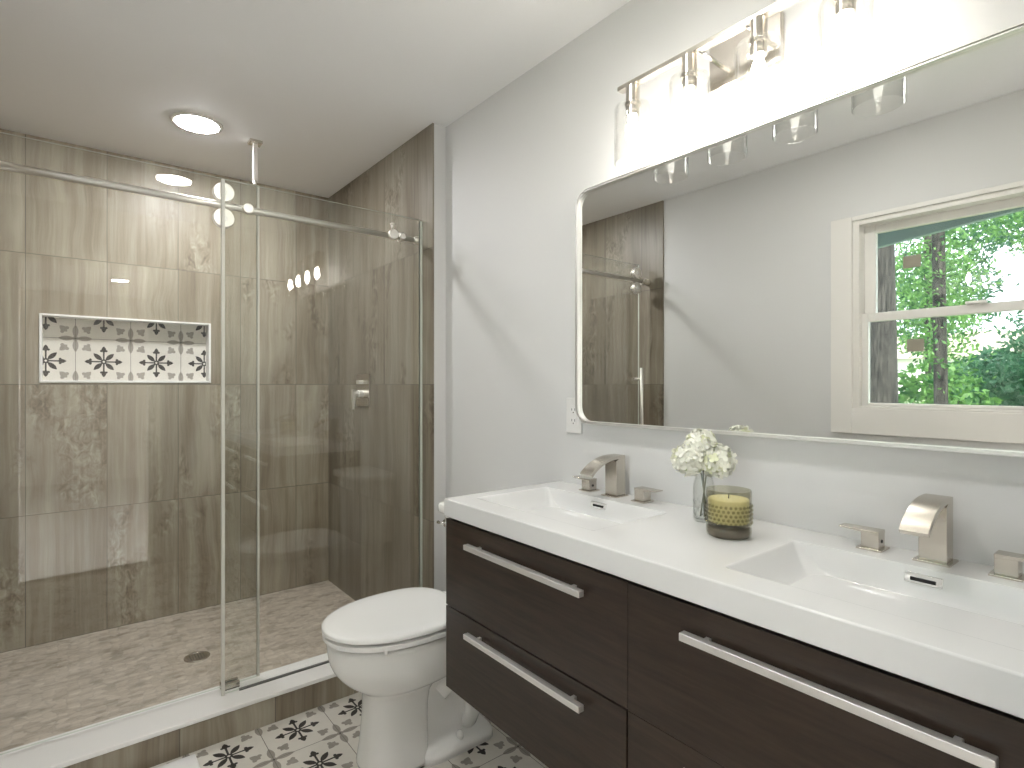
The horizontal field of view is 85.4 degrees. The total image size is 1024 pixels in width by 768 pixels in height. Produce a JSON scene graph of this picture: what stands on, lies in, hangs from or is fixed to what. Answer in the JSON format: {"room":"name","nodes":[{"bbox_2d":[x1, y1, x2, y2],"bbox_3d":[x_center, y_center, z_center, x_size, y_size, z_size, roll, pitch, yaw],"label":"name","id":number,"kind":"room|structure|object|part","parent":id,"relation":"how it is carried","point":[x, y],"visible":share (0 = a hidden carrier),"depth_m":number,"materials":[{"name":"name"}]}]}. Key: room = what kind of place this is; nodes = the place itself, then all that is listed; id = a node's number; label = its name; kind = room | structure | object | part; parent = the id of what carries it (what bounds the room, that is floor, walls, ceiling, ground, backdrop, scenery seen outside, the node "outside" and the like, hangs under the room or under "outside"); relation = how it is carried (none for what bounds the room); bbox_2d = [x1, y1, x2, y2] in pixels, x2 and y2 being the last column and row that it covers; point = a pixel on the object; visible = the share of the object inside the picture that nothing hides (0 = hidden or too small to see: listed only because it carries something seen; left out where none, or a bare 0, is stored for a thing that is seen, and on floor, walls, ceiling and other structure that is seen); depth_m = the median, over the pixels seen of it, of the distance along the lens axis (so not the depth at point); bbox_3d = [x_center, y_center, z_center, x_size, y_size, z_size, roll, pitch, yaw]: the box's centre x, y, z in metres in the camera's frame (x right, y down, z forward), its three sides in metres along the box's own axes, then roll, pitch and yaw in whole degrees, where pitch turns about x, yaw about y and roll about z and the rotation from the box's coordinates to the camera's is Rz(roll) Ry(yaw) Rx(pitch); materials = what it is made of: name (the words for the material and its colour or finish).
{"room":"bathroom","nodes":[
{"label":"bathroom","id":0,"kind":"room"},
{"bbox_2d":[0,129,327,652],"bbox_3d":[-1.830,0.043,3.042,1.593,2.410,0.200,0,0,-39],"label":"wall","id":1,"kind":"structure","parent":0,"point":[110,493],"depth_m":2.86,"materials":[{"name":"stone"}]},
{"bbox_2d":[39,313,210,382],"bbox_3d":[-1.974,-0.172,2.874,0.720,0.327,0.124,0,0,-39],"label":"shower niche","id":2,"kind":"object","parent":1,"relation":"attached to","point":[72,348],"visible":0.99,"depth_m":2.86,"materials":[{"name":"tile"}]},
{"bbox_2d":[0,580,547,767],"bbox_3d":[-0.646,1.274,1.607,1.861,0.107,3.520,0,0,-39],"label":"floor","id":3,"kind":"structure","parent":0,"point":[49,689],"depth_m":2.30,"materials":[{"name":"tile"}]},
{"bbox_2d":[157,754,199,767],"bbox_3d":[-1.094,1.242,1.409,0.613,0.012,0.668,0,0,-39],"label":"bath mat","id":4,"kind":"object","parent":3,"relation":"on","point":[191,761],"visible":1,"depth_m":1.81,"materials":[{"name":"white fabric"}]},
{"bbox_2d":[0,653,357,767],"bbox_3d":[-1.030,1.192,2.036,1.593,0.112,0.186,0,0,-39],"label":"shower curb","id":5,"kind":"object","parent":3,"relation":"on","point":[158,735],"visible":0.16,"depth_m":1.90,"materials":[{"name":"stone"}]},
{"bbox_2d":[219,677,239,690],"bbox_3d":[-1.060,1.125,2.082,0.062,0.022,0.038,0,0,-39],"label":"guide","id":6,"kind":"object","parent":5,"relation":"on","point":[231,683],"visible":0.83,"depth_m":2.08,"materials":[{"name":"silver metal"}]},
{"bbox_2d":[221,178,421,695],"bbox_3d":[-0.733,0.193,2.278,0.828,1.886,0.039,0,0,-38],"label":"fixed glass panel","id":7,"kind":"object","parent":5,"relation":"on","point":[247,208],"visible":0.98,"depth_m":2.02,"materials":[{"name":"clear"}]},
{"bbox_2d":[183,651,209,662],"bbox_3d":[-1.411,1.220,2.486,0.104,0.003,0.104,0,0,-39],"label":"shower drain","id":8,"kind":"object","parent":3,"relation":"on","point":[198,656],"visible":1,"depth_m":2.48,"materials":[{"name":"silver metal"}]},
{"bbox_2d":[321,501,492,767],"bbox_3d":[-0.301,0.853,1.927,0.704,0.790,0.380,0,0,-39],"label":"toilet","id":9,"kind":"object","parent":3,"relation":"on","point":[389,647],"visible":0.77,"depth_m":1.77,"materials":[{"name":"white ceramic"}]},
{"bbox_3d":[-0.394,0.765,1.852,0.465,0.018,0.380,0,0,-39],"label":"seat lid","id":10,"kind":"part","parent":9,"relation":"part of","materials":[{"name":"white plastic"}]},
{"bbox_3d":[-0.384,1.027,1.861,0.468,0.442,0.362,0,0,-39],"label":"bowl","id":11,"kind":"part","parent":9,"relation":"part of","materials":[{"name":"white ceramic"}]},
{"bbox_3d":[-0.104,0.476,2.083,0.202,0.037,0.374,0,0,-39],"label":"tank lid","id":12,"kind":"part","parent":9,"relation":"part of","materials":[{"name":"white ceramic"}]},
{"bbox_3d":[-0.266,0.533,2.142,0.054,0.028,0.021,0,0,43],"label":"flush lever","id":13,"kind":"part","parent":9,"relation":"part of","materials":[{"name":"silver metal"}]},
{"bbox_2d":[0,0,629,197],"bbox_3d":[-0.708,-1.202,1.686,1.861,0.080,3.720,0,0,-39],"label":"ceiling","id":14,"kind":"structure","parent":0,"point":[329,89],"depth_m":2.05,"materials":[{"name":"white paint"}]},
{"bbox_2d":[170,112,222,133],"bbox_3d":[-1.400,-1.155,2.467,0.208,0.014,0.208,0,0,-39],"label":"recessed light","id":15,"kind":"object","parent":14,"relation":"in","point":[189,121],"visible":1,"depth_m":2.44,"materials":[{"name":"white paint"}]},
{"bbox_2d":[247,138,262,184],"bbox_3d":[-1.229,-1.060,2.654,0.056,0.205,0.056,0,0,-39],"label":"shower arm","id":16,"kind":"object","parent":14,"relation":"hanging from","point":[254,143],"visible":1,"depth_m":2.65,"materials":[{"name":"silver metal"}]},
{"bbox_2d":[328,123,445,600],"bbox_3d":[-0.745,0.043,3.092,0.168,2.410,1.472,0,0,-39],"label":"wall","id":17,"kind":"structure","parent":0,"point":[373,281],"depth_m":2.81,"materials":[{"name":"tile"}]},
{"bbox_2d":[352,374,369,408],"bbox_3d":[-0.837,0.040,3.018,0.068,0.191,0.165,0,0,-39],"label":"shower valve","id":18,"kind":"object","parent":17,"relation":"attached to","point":[362,393],"visible":1,"depth_m":3.00,"materials":[{"name":"silver metal"}]},
{"bbox_3d":[-0.857,0.082,3.001,0.016,0.107,0.020,0,0,-39],"label":"lever","id":19,"kind":"part","parent":18,"relation":"part of","materials":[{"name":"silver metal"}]},
{"bbox_3d":[-0.814,0.032,3.036,0.009,0.176,0.165,0,0,-39],"label":"plate","id":20,"kind":"part","parent":18,"relation":"part of","materials":[{"name":"silver metal"}]},
{"bbox_2d":[446,0,1023,571],"bbox_3d":[0.439,0.043,1.658,0.100,2.410,2.248,0,0,-39],"label":"wall","id":21,"kind":"structure","parent":0,"point":[519,162],"depth_m":1.73,"materials":[{"name":"white paint"}]},
{"bbox_2d":[566,398,581,433],"bbox_3d":[0.208,0.104,1.861,0.008,0.118,0.072,0,0,-39],"label":"wall outlet","id":22,"kind":"object","parent":21,"relation":"attached to","point":[573,423],"visible":0.84,"depth_m":1.86,"materials":[{"name":"white plastic"}]},
{"bbox_2d":[570,405,576,425],"bbox_3d":[0.206,0.104,1.860,0.003,0.068,0.034,0,0,-39],"label":"socket","id":23,"kind":"object","parent":22,"relation":"attached to","point":[573,416],"depth_m":1.86,"materials":[{"name":"white plastic"}]},
{"bbox_2d":[446,518,1023,767],"bbox_3d":[0.396,0.635,1.234,0.492,0.498,1.350,0,0,-39],"label":"vanity cabinet","id":24,"kind":"object","parent":21,"relation":"attached to","point":[580,665],"visible":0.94,"depth_m":1.04,"materials":[{"name":"brown wood"}]},
{"bbox_3d":[0.015,0.683,1.342,0.031,0.014,0.437,0,0,-39],"label":"pull handle","id":25,"kind":"part","parent":24,"relation":"part of","materials":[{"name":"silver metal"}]},
{"bbox_3d":[0.015,0.441,1.342,0.031,0.014,0.437,0,0,-39],"label":"pull handle","id":26,"kind":"part","parent":24,"relation":"part of","materials":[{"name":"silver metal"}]},
{"bbox_3d":[0.023,0.766,1.370,0.018,0.237,0.674,0,0,-39],"label":"drawer","id":27,"kind":"part","parent":24,"relation":"part of","materials":[{"name":"brown wood"}]},
{"bbox_3d":[0.025,0.517,1.368,0.018,0.251,0.678,0,0,-39],"label":"drawer","id":28,"kind":"part","parent":24,"relation":"part of","materials":[{"name":"brown wood"}]},
{"bbox_3d":[0.445,0.765,0.840,0.018,0.238,0.670,0,0,-39],"label":"drawer","id":29,"kind":"part","parent":24,"relation":"part of","materials":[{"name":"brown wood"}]},
{"bbox_2d":[444,481,1023,718],"bbox_3d":[0.406,0.363,1.241,0.471,0.060,1.356,0,0,-39],"label":"washbasin","id":30,"kind":"object","parent":24,"relation":"in","point":[958,630],"visible":0.99,"depth_m":1.01,"materials":[{"name":"white ceramic"}]},
{"bbox_3d":[0.253,0.352,1.618,0.007,0.018,0.058,0,0,-39],"label":"overflow plate","id":31,"kind":"part","parent":30,"relation":"part of","materials":[{"name":"silver metal"}]},
{"bbox_2d":[573,454,662,503],"bbox_3d":[0.270,0.272,1.631,0.156,0.122,0.324,0,0,-39],"label":"widespread faucet","id":32,"kind":"object","parent":30,"relation":"on","point":[614,464],"visible":1,"depth_m":1.64,"materials":[{"name":"silver metal"}]},
{"bbox_3d":[0.229,0.298,1.758,0.036,0.008,0.074,0,0,-39],"label":"lever","id":33,"kind":"part","parent":32,"relation":"part of","materials":[{"name":"silver metal"}]},
{"bbox_3d":[0.242,0.331,1.742,0.048,0.004,0.046,0,0,-39],"label":"handle plate","id":34,"kind":"part","parent":32,"relation":"part of","materials":[{"name":"silver metal"}]},
{"bbox_3d":[0.242,0.314,1.742,0.034,0.030,0.032,0,0,-39],"label":"handle","id":35,"kind":"part","parent":32,"relation":"part of","materials":[{"name":"silver metal"}]},
{"bbox_3d":[0.267,0.270,1.629,0.149,0.118,0.044,0,0,-39],"label":"spout","id":36,"kind":"part","parent":32,"relation":"part of","materials":[{"name":"silver metal"}]},
{"bbox_3d":[0.308,0.331,1.661,0.058,0.004,0.058,0,0,-39],"label":"plate","id":37,"kind":"part","parent":32,"relation":"part of","materials":[{"name":"silver metal"}]},
{"bbox_3d":[0.372,0.331,1.579,0.048,0.004,0.046,0,0,-39],"label":"handle plate","id":38,"kind":"part","parent":32,"relation":"part of","materials":[{"name":"silver metal"}]},
{"bbox_3d":[0.372,0.314,1.579,0.034,0.030,0.032,0,0,-39],"label":"handle","id":39,"kind":"part","parent":32,"relation":"part of","materials":[{"name":"silver metal"}]},
{"bbox_3d":[0.385,0.298,1.563,0.036,0.008,0.074,0,0,-39],"label":"lever","id":40,"kind":"part","parent":32,"relation":"part of","materials":[{"name":"silver metal"}]},
{"bbox_2d":[693,477,712,522],"bbox_3d":[0.467,0.265,1.350,0.052,0.135,0.052,0,0,-39],"label":"glass vase","id":41,"kind":"object","parent":30,"relation":"on","point":[712,477],"visible":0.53,"depth_m":1.35,"materials":[{"name":"clear glass"}]},
{"bbox_2d":[670,442,706,513],"bbox_3d":[0.430,0.231,1.350,0.083,0.181,0.081,0,0,-39],"label":"hydrangea","id":42,"kind":"object","parent":41,"relation":"in","point":[685,459],"visible":0.95,"depth_m":1.33,"materials":[{"name":"white plant"}]},
{"bbox_3d":[0.453,0.252,1.350,0.050,0.140,0.005,0,0,-2],"label":"stem","id":43,"kind":"part","parent":42,"relation":"part of","materials":[{"name":"grey"}]},
{"bbox_2d":[684,428,717,516],"bbox_3d":[0.465,0.214,1.363,0.080,0.214,0.079,0,0,-39],"label":"hydrangea","id":44,"kind":"object","parent":41,"relation":"in","point":[703,439],"visible":0.7,"depth_m":1.34,"materials":[{"name":"white plant"}]},
{"bbox_3d":[0.466,0.234,1.355,0.004,0.174,0.018,0,0,-8],"label":"stem","id":45,"kind":"part","parent":44,"relation":"part of","materials":[{"name":"grey"}]},
{"bbox_2d":[700,443,737,515],"bbox_3d":[0.492,0.231,1.333,0.088,0.180,0.087,0,0,-39],"label":"hydrangea","id":46,"kind":"object","parent":41,"relation":"in","point":[719,462],"visible":0.94,"depth_m":1.31,"materials":[{"name":"white plant"}]},
{"bbox_3d":[0.476,0.252,1.344,0.043,0.139,0.004,0,0,33],"label":"stem","id":47,"kind":"part","parent":46,"relation":"part of","materials":[{"name":"grey"}]},
{"bbox_2d":[704,485,753,540],"bbox_3d":[0.477,0.281,1.223,0.101,0.102,0.101,0,0,-18],"label":"candle","id":48,"kind":"object","parent":30,"relation":"on","point":[728,515],"visible":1,"depth_m":1.19,"materials":[{"name":"yellow wax"}]},
{"bbox_3d":[0.743,0.352,1.002,0.007,0.018,0.058,0,0,-39],"label":"overflow plate","id":49,"kind":"part","parent":30,"relation":"part of","materials":[{"name":"silver metal"}]},
{"bbox_2d":[839,493,1023,582],"bbox_3d":[0.759,0.272,1.015,0.156,0.122,0.324,0,0,-39],"label":"widespread faucet","id":50,"kind":"object","parent":30,"relation":"on","point":[929,517],"visible":1,"depth_m":1.02,"materials":[{"name":"silver metal"}]},
{"bbox_3d":[0.719,0.298,1.142,0.036,0.008,0.074,0,0,-39],"label":"lever","id":51,"kind":"part","parent":50,"relation":"part of","materials":[{"name":"silver metal"}]},
{"bbox_3d":[0.732,0.331,1.126,0.048,0.004,0.046,0,0,-39],"label":"handle plate","id":52,"kind":"part","parent":50,"relation":"part of","materials":[{"name":"silver metal"}]},
{"bbox_3d":[0.732,0.314,1.126,0.034,0.030,0.032,0,0,-39],"label":"handle","id":53,"kind":"part","parent":50,"relation":"part of","materials":[{"name":"silver metal"}]},
{"bbox_3d":[0.757,0.270,1.013,0.149,0.118,0.044,0,0,-39],"label":"spout","id":54,"kind":"part","parent":50,"relation":"part of","materials":[{"name":"silver metal"}]},
{"bbox_3d":[0.798,0.331,1.045,0.058,0.004,0.058,0,0,-39],"label":"plate","id":55,"kind":"part","parent":50,"relation":"part of","materials":[{"name":"silver metal"}]},
{"bbox_3d":[0.862,0.331,0.963,0.048,0.004,0.046,0,0,-39],"label":"handle plate","id":56,"kind":"part","parent":50,"relation":"part of","materials":[{"name":"silver metal"}]},
{"bbox_3d":[0.862,0.314,0.963,0.034,0.030,0.032,0,0,-39],"label":"handle","id":57,"kind":"part","parent":50,"relation":"part of","materials":[{"name":"silver metal"}]},
{"bbox_3d":[0.875,0.298,0.947,0.036,0.008,0.074,0,0,-39],"label":"lever","id":58,"kind":"part","parent":50,"relation":"part of","materials":[{"name":"silver metal"}]},
{"bbox_3d":[0.445,0.518,0.840,0.018,0.252,0.670,0,0,-39],"label":"drawer","id":59,"kind":"part","parent":24,"relation":"part of","materials":[{"name":"brown wood"}]},
{"bbox_3d":[0.436,0.441,0.814,0.031,0.014,0.425,0,0,-39],"label":"pull handle","id":60,"kind":"part","parent":24,"relation":"part of","materials":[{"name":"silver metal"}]},
{"bbox_2d":[614,0,874,169],"bbox_3d":[0.525,-0.747,1.339,0.163,0.274,0.637,0,0,-39],"label":"vanity light","id":61,"kind":"object","parent":21,"relation":"attached to","point":[753,45],"visible":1,"depth_m":1.36,"materials":[{"name":"silver metal"}]},
{"bbox_3d":[0.333,-0.690,1.530,0.100,0.160,0.100,0,0,-39],"label":"lamp shade","id":62,"kind":"part","parent":61,"relation":"part of","materials":[{"name":"clear glass"}]},
{"bbox_2d":[625,83,640,118],"bbox_3d":[0.333,-0.780,1.530,0.042,0.083,0.042,0,0,-39],"label":"socket","id":63,"kind":"object","parent":61,"relation":"attached to","point":[632,90],"depth_m":1.51,"materials":[{"name":"silver metal"}]},
{"bbox_3d":[0.333,-0.702,1.530,0.033,0.079,0.033,0,0,-39],"label":"bulb","id":64,"kind":"part","parent":61,"relation":"part of","materials":[{"name":"white"}]},
{"bbox_2d":[681,52,697,92],"bbox_3d":[0.444,-0.780,1.390,0.042,0.083,0.042,0,0,-39],"label":"socket","id":65,"kind":"object","parent":61,"relation":"attached to","point":[689,78],"depth_m":1.37,"materials":[{"name":"silver metal"}]},
{"bbox_3d":[0.444,-0.702,1.390,0.033,0.079,0.033,0,0,-39],"label":"bulb","id":66,"kind":"part","parent":61,"relation":"part of","materials":[{"name":"white glass"}]},
{"bbox_3d":[0.444,-0.690,1.390,0.100,0.160,0.100,0,0,-39],"label":"lamp shade","id":67,"kind":"part","parent":61,"relation":"part of","materials":[{"name":"clear glass"}]},
{"bbox_3d":[0.498,-0.825,1.400,0.098,0.017,0.012,0,0,-39],"label":"arm","id":68,"kind":"part","parent":61,"relation":"part of","materials":[{"name":"silver metal"}]},
{"bbox_2d":[749,14,768,59],"bbox_3d":[0.556,-0.780,1.250,0.042,0.083,0.042,0,0,-39],"label":"socket","id":69,"kind":"object","parent":61,"relation":"attached to","point":[758,23],"depth_m":1.24,"materials":[{"name":"silver metal"}]},
{"bbox_3d":[0.556,-0.690,1.250,0.100,0.160,0.100,0,0,-39],"label":"lamp shade","id":70,"kind":"part","parent":61,"relation":"part of","materials":[{"name":"clear glass"}]},
{"bbox_3d":[0.556,-0.702,1.250,0.033,0.079,0.033,0,0,-39],"label":"bulb","id":71,"kind":"part","parent":61,"relation":"part of","materials":[{"name":"white glass"}]},
{"bbox_2d":[834,0,856,19],"bbox_3d":[0.667,-0.780,1.110,0.042,0.083,0.042,0,0,-39],"label":"socket","id":72,"kind":"object","parent":61,"relation":"attached to","point":[844,9],"depth_m":1.10,"materials":[{"name":"silver metal"}]},
{"bbox_3d":[0.667,-0.702,1.110,0.033,0.079,0.033,0,0,-39],"label":"bulb","id":73,"kind":"part","parent":61,"relation":"part of","materials":[{"name":"white glass"}]},
{"bbox_3d":[0.667,-0.690,1.110,0.100,0.160,0.100,0,0,-39],"label":"lamp shade","id":74,"kind":"part","parent":61,"relation":"part of","materials":[{"name":"clear glass"}]},
{"bbox_2d":[575,22,1023,456],"bbox_3d":[0.576,-0.250,1.374,0.040,0.752,1.143,0,0,-39],"label":"wall mirror","id":75,"kind":"object","parent":21,"relation":"attached to","point":[846,266],"visible":1,"depth_m":1.21,"materials":[{"name":"silver mirror"}]},
{"bbox_3d":[-2.094,0.043,2.020,0.108,2.410,1.472,0,0,-39],"label":"wall","id":76,"kind":"structure","parent":0,"visible":0},
{"bbox_2d":[0,132,418,754],"bbox_3d":[-1.045,0.179,2.061,1.585,1.893,0.084,0,0,-39],"label":"door","id":77,"kind":"structure","parent":76,"relation":"in","point":[8,166],"depth_m":2.05,"materials":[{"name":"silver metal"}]}
]}

